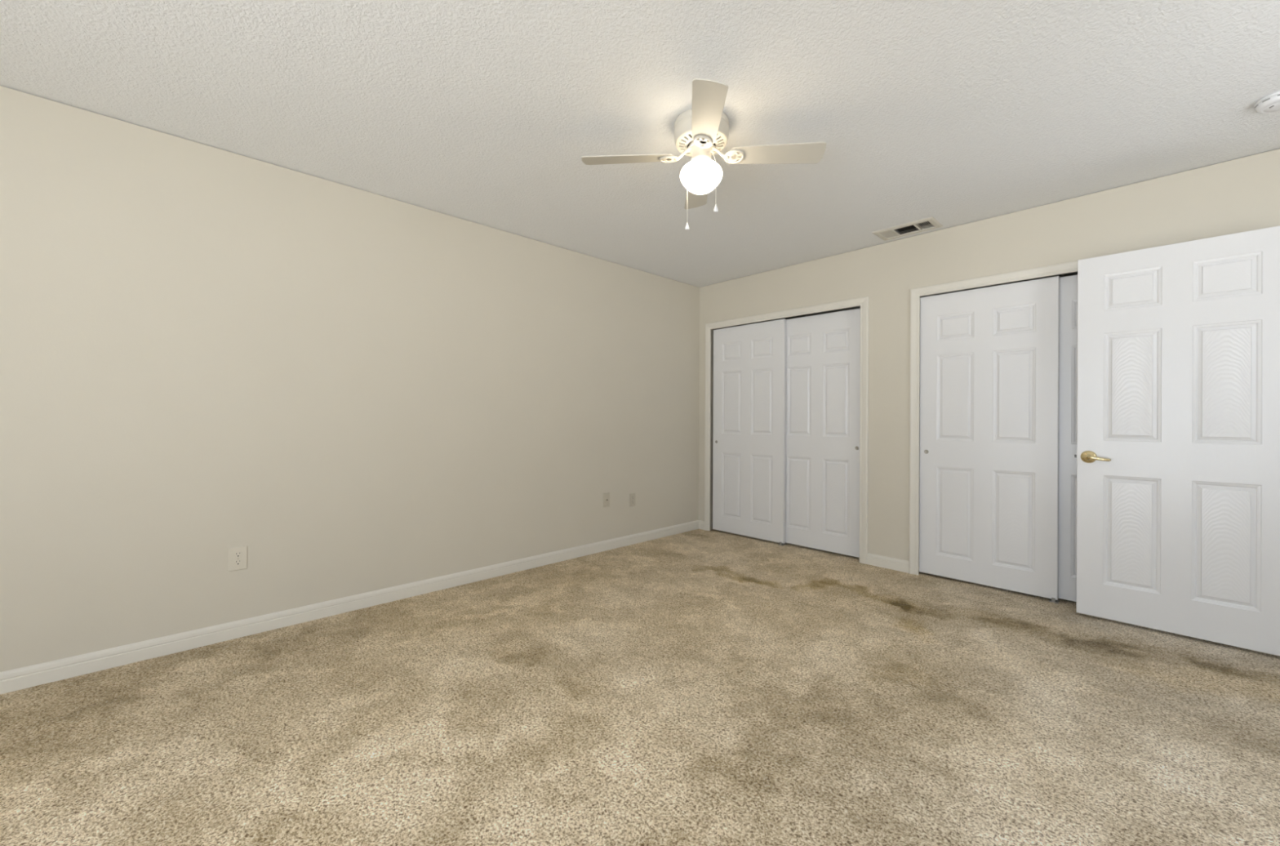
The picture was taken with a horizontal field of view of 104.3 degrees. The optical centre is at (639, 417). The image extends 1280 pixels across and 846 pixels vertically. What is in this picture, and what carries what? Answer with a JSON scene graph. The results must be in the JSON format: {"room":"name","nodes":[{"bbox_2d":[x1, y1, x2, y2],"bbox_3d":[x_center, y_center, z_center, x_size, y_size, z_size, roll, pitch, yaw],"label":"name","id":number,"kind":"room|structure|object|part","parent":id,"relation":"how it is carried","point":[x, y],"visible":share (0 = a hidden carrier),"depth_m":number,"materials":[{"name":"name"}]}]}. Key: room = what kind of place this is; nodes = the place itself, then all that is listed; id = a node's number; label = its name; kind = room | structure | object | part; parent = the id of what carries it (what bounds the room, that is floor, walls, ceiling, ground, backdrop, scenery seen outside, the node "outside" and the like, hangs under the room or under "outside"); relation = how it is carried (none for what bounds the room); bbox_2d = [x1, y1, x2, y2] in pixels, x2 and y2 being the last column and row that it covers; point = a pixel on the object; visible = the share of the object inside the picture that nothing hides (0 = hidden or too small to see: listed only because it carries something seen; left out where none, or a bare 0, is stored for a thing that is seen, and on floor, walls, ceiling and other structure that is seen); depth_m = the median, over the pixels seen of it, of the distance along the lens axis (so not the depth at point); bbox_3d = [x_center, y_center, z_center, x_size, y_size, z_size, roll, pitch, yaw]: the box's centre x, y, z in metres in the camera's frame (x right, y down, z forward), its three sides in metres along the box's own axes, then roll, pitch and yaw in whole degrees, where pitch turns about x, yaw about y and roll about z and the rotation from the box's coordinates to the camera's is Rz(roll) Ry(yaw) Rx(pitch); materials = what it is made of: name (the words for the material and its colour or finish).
{"room":"empty bedroom","nodes":[
{"label":"empty bedroom","id":0,"kind":"room"},
{"bbox_2d":[0,85,699,671],"bbox_3d":[-1.356,-0.084,3.237,6.900,2.490,0.120,0,0,-44],"label":"wall","id":1,"kind":"structure","parent":0,"point":[206,351],"depth_m":2.60,"materials":[{"name":"beige paint"}]},
{"bbox_2d":[228,545,247,571],"bbox_3d":[-2.028,0.710,2.508,0.075,0.118,0.008,0,0,-44],"label":"wall outlet","id":2,"kind":"object","parent":1,"relation":"attached to","point":[237,556],"visible":1,"depth_m":2.50,"materials":[{"name":"beige plastic"}]},
{"bbox_2d":[233,559,242,565],"bbox_3d":[-2.026,0.730,2.507,0.034,0.028,0.003,0,0,-44],"label":"socket","id":3,"kind":"object","parent":2,"relation":"attached to","point":[236,562],"depth_m":2.51,"materials":[{"name":"beige plastic"}]},
{"bbox_2d":[233,551,242,557],"bbox_3d":[-2.026,0.691,2.507,0.034,0.028,0.003,0,0,-44],"label":"socket","id":4,"kind":"object","parent":2,"relation":"attached to","point":[236,554],"depth_m":2.51,"materials":[{"name":"beige plastic"}]},
{"bbox_2d":[0,520,698,693],"bbox_3d":[-1.568,1.068,2.947,6.000,0.085,0.013,0,0,-44],"label":"baseboard","id":5,"kind":"structure","parent":1,"relation":"attached to","point":[11,680],"depth_m":2.61,"materials":[{"name":"paint"}]},
{"bbox_2d":[603,492,609,506],"bbox_3d":[-0.279,0.691,4.181,0.072,0.116,0.014,0,0,-44],"label":"wall jack","id":6,"kind":"object","parent":1,"relation":"attached to","point":[606,495],"visible":1,"depth_m":4.18,"materials":[{"name":"beige plastic"}]},
{"bbox_2d":[629,493,635,506],"bbox_3d":[-0.065,0.724,4.391,0.072,0.116,0.008,0,0,-44],"label":"wall outlet","id":7,"kind":"object","parent":1,"relation":"attached to","point":[632,495],"visible":1,"depth_m":4.38,"materials":[{"name":"beige plastic"}]},
{"bbox_2d":[0,528,1279,845],"bbox_3d":[0.291,1.118,1.552,6.750,0.003,4.600,0,0,-44],"label":"floor","id":8,"kind":"structure","parent":0,"point":[697,686],"depth_m":1.80,"materials":[{"name":"carpet"}]},
{"bbox_2d":[1048,597,1060,603],"bbox_3d":[2.553,1.114,3.063,0.094,0.030,0.044,0,0,-44],"label":"guide","id":9,"kind":"object","parent":8,"relation":"on","point":[1052,599],"visible":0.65,"depth_m":3.04,"materials":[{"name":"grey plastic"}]},
{"bbox_2d":[0,0,1279,287],"bbox_3d":[0.596,-1.391,1.641,7.500,0.140,5.120,0,0,-44],"label":"ceiling","id":10,"kind":"structure","parent":0,"point":[955,113],"depth_m":2.05,"materials":[{"name":"white paint"}]},
{"bbox_2d":[581,78,826,230],"bbox_3d":[0.276,-1.098,2.235,0.862,0.448,0.863,0,0,-44],"label":"ceiling fan","id":11,"kind":"object","parent":10,"relation":"hanging from","point":[701,131],"visible":1,"depth_m":2.18,"materials":[{"name":"white metal"}]},
{"bbox_3d":[-0.059,-1.173,2.255,0.412,0.032,0.124,0,0,4],"label":"blade","id":12,"kind":"part","parent":11,"relation":"part of","materials":[{"name":"beige wood"}]},
{"bbox_3d":[0.296,-1.175,2.570,0.124,0.032,0.412,0,0,4],"label":"blade","id":13,"kind":"part","parent":11,"relation":"part of","materials":[{"name":"beige wood"}]},
{"bbox_3d":[0.275,-1.081,2.235,0.190,0.139,0.190,0,0,-44],"label":"glass globe","id":14,"kind":"part","parent":11,"relation":"part of","materials":[{"name":"white glass"}]},
{"bbox_3d":[0.255,-1.162,1.905,0.124,0.032,0.412,0,2,4],"label":"blade","id":15,"kind":"part","parent":11,"relation":"part of","materials":[{"name":"beige wood"}]},
{"bbox_3d":[0.611,-1.173,2.214,0.412,0.032,0.124,0,0,4],"label":"blade","id":16,"kind":"part","parent":11,"relation":"part of","materials":[{"name":"beige wood"}]},
{"bbox_2d":[871,216,942,240],"bbox_3d":[1.862,-1.361,3.468,0.224,0.110,0.385,0,0,-44],"label":"ceiling vent","id":17,"kind":"object","parent":10,"relation":"in","point":[930,223],"visible":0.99,"depth_m":3.46,"materials":[{"name":"white metal"}]},
{"bbox_2d":[1253,90,1279,113],"bbox_3d":[2.625,-1.293,2.035,0.139,0.039,0.139,0,0,-44],"label":"smoke detector","id":18,"kind":"object","parent":10,"relation":"attached to","point":[1268,104],"visible":1,"depth_m":2.04,"materials":[{"name":"white plastic"}]},
{"bbox_2d":[715,271,1077,328],"bbox_3d":[2.186,-0.069,4.030,0.690,2.490,3.680,0,0,-44],"label":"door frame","id":19,"kind":"structure","parent":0,"point":[1073,273],"depth_m":4.17,"materials":[{"name":"white wood"}]},
{"bbox_2d":[698,148,1279,560],"bbox_3d":[2.229,-0.069,3.407,0.110,2.490,4.600,0,0,-44],"label":"wall","id":20,"kind":"structure","parent":0,"point":[1242,194],"depth_m":3.55,"materials":[{"name":"beige paint"}]},
{"bbox_2d":[698,520,704,529],"bbox_3d":[0.622,1.077,4.989,0.013,0.085,0.072,0,0,-44],"label":"baseboard","id":21,"kind":"structure","parent":20,"relation":"attached to","point":[701,523],"depth_m":4.98,"materials":[{"name":"paint"}]},
{"bbox_2d":[712,318,786,543],"bbox_3d":[1.003,0.117,4.654,0.036,1.973,0.777,0,0,-44],"label":"door","id":22,"kind":"structure","parent":20,"relation":"in","point":[749,360],"depth_m":4.61,"materials":[{"name":"white paint"}]},
{"bbox_3d":[0.881,-0.146,4.768,0.010,0.598,0.226,0,0,-44],"label":"panel","id":23,"kind":"part","parent":22,"relation":"part of","materials":[{"name":"white paint"}]},
{"bbox_3d":[0.878,0.648,4.768,0.010,0.620,0.226,0,0,-44],"label":"panel","id":24,"kind":"part","parent":22,"relation":"part of","materials":[{"name":"white paint"}]},
{"bbox_3d":[0.883,-0.633,4.768,0.010,0.177,0.226,0,0,-44],"label":"panel","id":25,"kind":"part","parent":22,"relation":"part of","materials":[{"name":"white paint"}]},
{"bbox_3d":[1.109,0.649,4.527,0.010,0.620,0.226,0,0,-44],"label":"panel","id":26,"kind":"part","parent":22,"relation":"part of","materials":[{"name":"white paint"}]},
{"bbox_3d":[1.112,-0.145,4.527,0.010,0.598,0.226,0,0,-44],"label":"panel","id":27,"kind":"part","parent":22,"relation":"part of","materials":[{"name":"white paint"}]},
{"bbox_3d":[1.114,-0.632,4.527,0.010,0.177,0.226,0,0,-44],"label":"panel","id":28,"kind":"part","parent":22,"relation":"part of","materials":[{"name":"white paint"}]},
{"bbox_2d":[704,296,869,564],"bbox_3d":[1.200,0.095,4.388,0.016,2.059,1.589,0,0,-44],"label":"door frame","id":29,"kind":"structure","parent":20,"relation":"attached to","point":[863,302],"depth_m":3.86,"materials":[{"name":"paint"}]},
{"bbox_2d":[785,307,860,557],"bbox_3d":[1.501,0.119,4.200,0.036,1.973,0.765,0,0,-44],"label":"door","id":30,"kind":"structure","parent":20,"relation":"in","point":[823,351],"depth_m":4.15,"materials":[{"name":"white paint"}]},
{"bbox_3d":[1.379,0.650,4.311,0.010,0.620,0.220,0,0,-44],"label":"panel","id":31,"kind":"part","parent":30,"relation":"part of","materials":[{"name":"white paint"}]},
{"bbox_3d":[1.384,-0.631,4.311,0.010,0.177,0.220,0,0,-44],"label":"panel","id":32,"kind":"part","parent":30,"relation":"part of","materials":[{"name":"white paint"}]},
{"bbox_3d":[1.382,-0.144,4.311,0.010,0.598,0.220,0,0,-44],"label":"panel","id":33,"kind":"part","parent":30,"relation":"part of","materials":[{"name":"white paint"}]},
{"bbox_3d":[1.605,0.651,4.075,0.010,0.620,0.220,0,0,-44],"label":"panel","id":34,"kind":"part","parent":30,"relation":"part of","materials":[{"name":"white paint"}]},
{"bbox_3d":[1.609,-0.143,4.075,0.010,0.598,0.220,0,0,-44],"label":"panel","id":35,"kind":"part","parent":30,"relation":"part of","materials":[{"name":"white paint"}]},
{"bbox_3d":[1.611,-0.630,4.075,0.010,0.177,0.220,0,0,-44],"label":"panel","id":36,"kind":"part","parent":30,"relation":"part of","materials":[{"name":"white paint"}]},
{"bbox_2d":[866,552,909,573],"bbox_3d":[1.849,1.082,3.710,0.013,0.085,0.295,0,0,-44],"label":"baseboard","id":37,"kind":"structure","parent":20,"relation":"attached to","point":[881,561],"depth_m":3.70,"materials":[{"name":"paint"}]},
{"bbox_2d":[919,275,1059,599],"bbox_3d":[2.289,0.123,3.313,0.036,1.973,0.768,0,0,-44],"label":"door","id":38,"kind":"structure","parent":20,"relation":"in","point":[988,443],"depth_m":3.27,"materials":[{"name":"white paint"}]},
{"bbox_3d":[2.166,0.654,3.425,0.010,0.620,0.221,0,0,-44],"label":"panel","id":39,"kind":"part","parent":38,"relation":"part of","materials":[{"name":"white paint"}]},
{"bbox_3d":[2.170,-0.140,3.425,0.010,0.598,0.221,0,0,-44],"label":"panel","id":40,"kind":"part","parent":38,"relation":"part of","materials":[{"name":"white paint"}]},
{"bbox_3d":[2.171,-0.628,3.425,0.010,0.177,0.221,0,0,-44],"label":"panel","id":41,"kind":"part","parent":38,"relation":"part of","materials":[{"name":"white paint"}]},
{"bbox_3d":[2.394,0.654,3.187,0.010,0.620,0.221,0,0,-44],"label":"panel","id":42,"kind":"part","parent":38,"relation":"part of","materials":[{"name":"white paint"}]},
{"bbox_3d":[2.397,-0.140,3.187,0.010,0.598,0.221,0,0,-44],"label":"panel","id":43,"kind":"part","parent":38,"relation":"part of","materials":[{"name":"white paint"}]},
{"bbox_3d":[2.399,-0.627,3.187,0.010,0.177,0.221,0,0,-44],"label":"panel","id":44,"kind":"part","parent":38,"relation":"part of","materials":[{"name":"white paint"}]},
{"bbox_2d":[909,260,1077,574],"bbox_3d":[2.502,0.101,3.031,0.016,2.059,1.583,0,0,-44],"label":"door frame","id":45,"kind":"structure","parent":20,"relation":"attached to","point":[1068,267],"depth_m":3.56,"materials":[{"name":"paint"}]},
{"bbox_2d":[1057,274,1077,601],"bbox_3d":[2.817,0.125,2.829,0.036,1.973,0.765,0,0,-44],"label":"door","id":46,"kind":"structure","parent":20,"relation":"in","point":[1068,357],"depth_m":3.03,"materials":[{"name":"white paint"}]},
{"bbox_3d":[2.694,0.656,2.940,0.010,0.620,0.220,0,0,-44],"label":"panel","id":47,"kind":"part","parent":46,"relation":"part of","materials":[{"name":"white paint"}]},
{"bbox_3d":[2.697,-0.138,2.940,0.010,0.598,0.220,0,0,-44],"label":"panel","id":48,"kind":"part","parent":46,"relation":"part of","materials":[{"name":"white paint"}]},
{"bbox_3d":[2.699,-0.626,2.940,0.010,0.177,0.220,0,0,-44],"label":"panel","id":49,"kind":"part","parent":46,"relation":"part of","materials":[{"name":"white paint"}]},
{"bbox_2d":[1074,225,1279,655],"bbox_3d":[2.777,0.107,2.564,0.803,2.009,0.142,0,0,39],"label":"door","id":50,"kind":"structure","parent":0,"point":[1178,455],"depth_m":2.54,"materials":[{"name":"white paint"}]},
{"bbox_3d":[2.525,0.220,2.757,0.062,0.070,0.129,0,0,-44],"label":"handle","id":51,"kind":"part","parent":50,"relation":"part of","materials":[{"name":"gold metal"}]},
{"bbox_3d":[2.647,0.621,2.679,0.010,0.604,0.221,0,0,-44],"label":"panel","id":52,"kind":"part","parent":50,"relation":"part of","materials":[{"name":"white paint"}]},
{"bbox_3d":[2.653,-0.690,2.679,0.010,0.202,0.221,0,0,-44],"label":"panel","id":53,"kind":"part","parent":50,"relation":"part of","materials":[{"name":"white paint"}]},
{"bbox_3d":[2.651,-0.170,2.679,0.010,0.595,0.221,0,0,-44],"label":"panel","id":54,"kind":"part","parent":50,"relation":"part of","materials":[{"name":"white paint"}]},
{"bbox_3d":[2.875,0.622,2.442,0.010,0.604,0.221,0,0,-44],"label":"panel","id":55,"kind":"part","parent":50,"relation":"part of","materials":[{"name":"white paint"}]},
{"bbox_3d":[2.878,-0.169,2.442,0.010,0.595,0.221,0,0,-44],"label":"panel","id":56,"kind":"part","parent":50,"relation":"part of","materials":[{"name":"white paint"}]},
{"bbox_3d":[2.881,-0.690,2.442,0.010,0.202,0.221,0,0,-44],"label":"panel","id":57,"kind":"part","parent":50,"relation":"part of","materials":[{"name":"white paint"}]}
]}

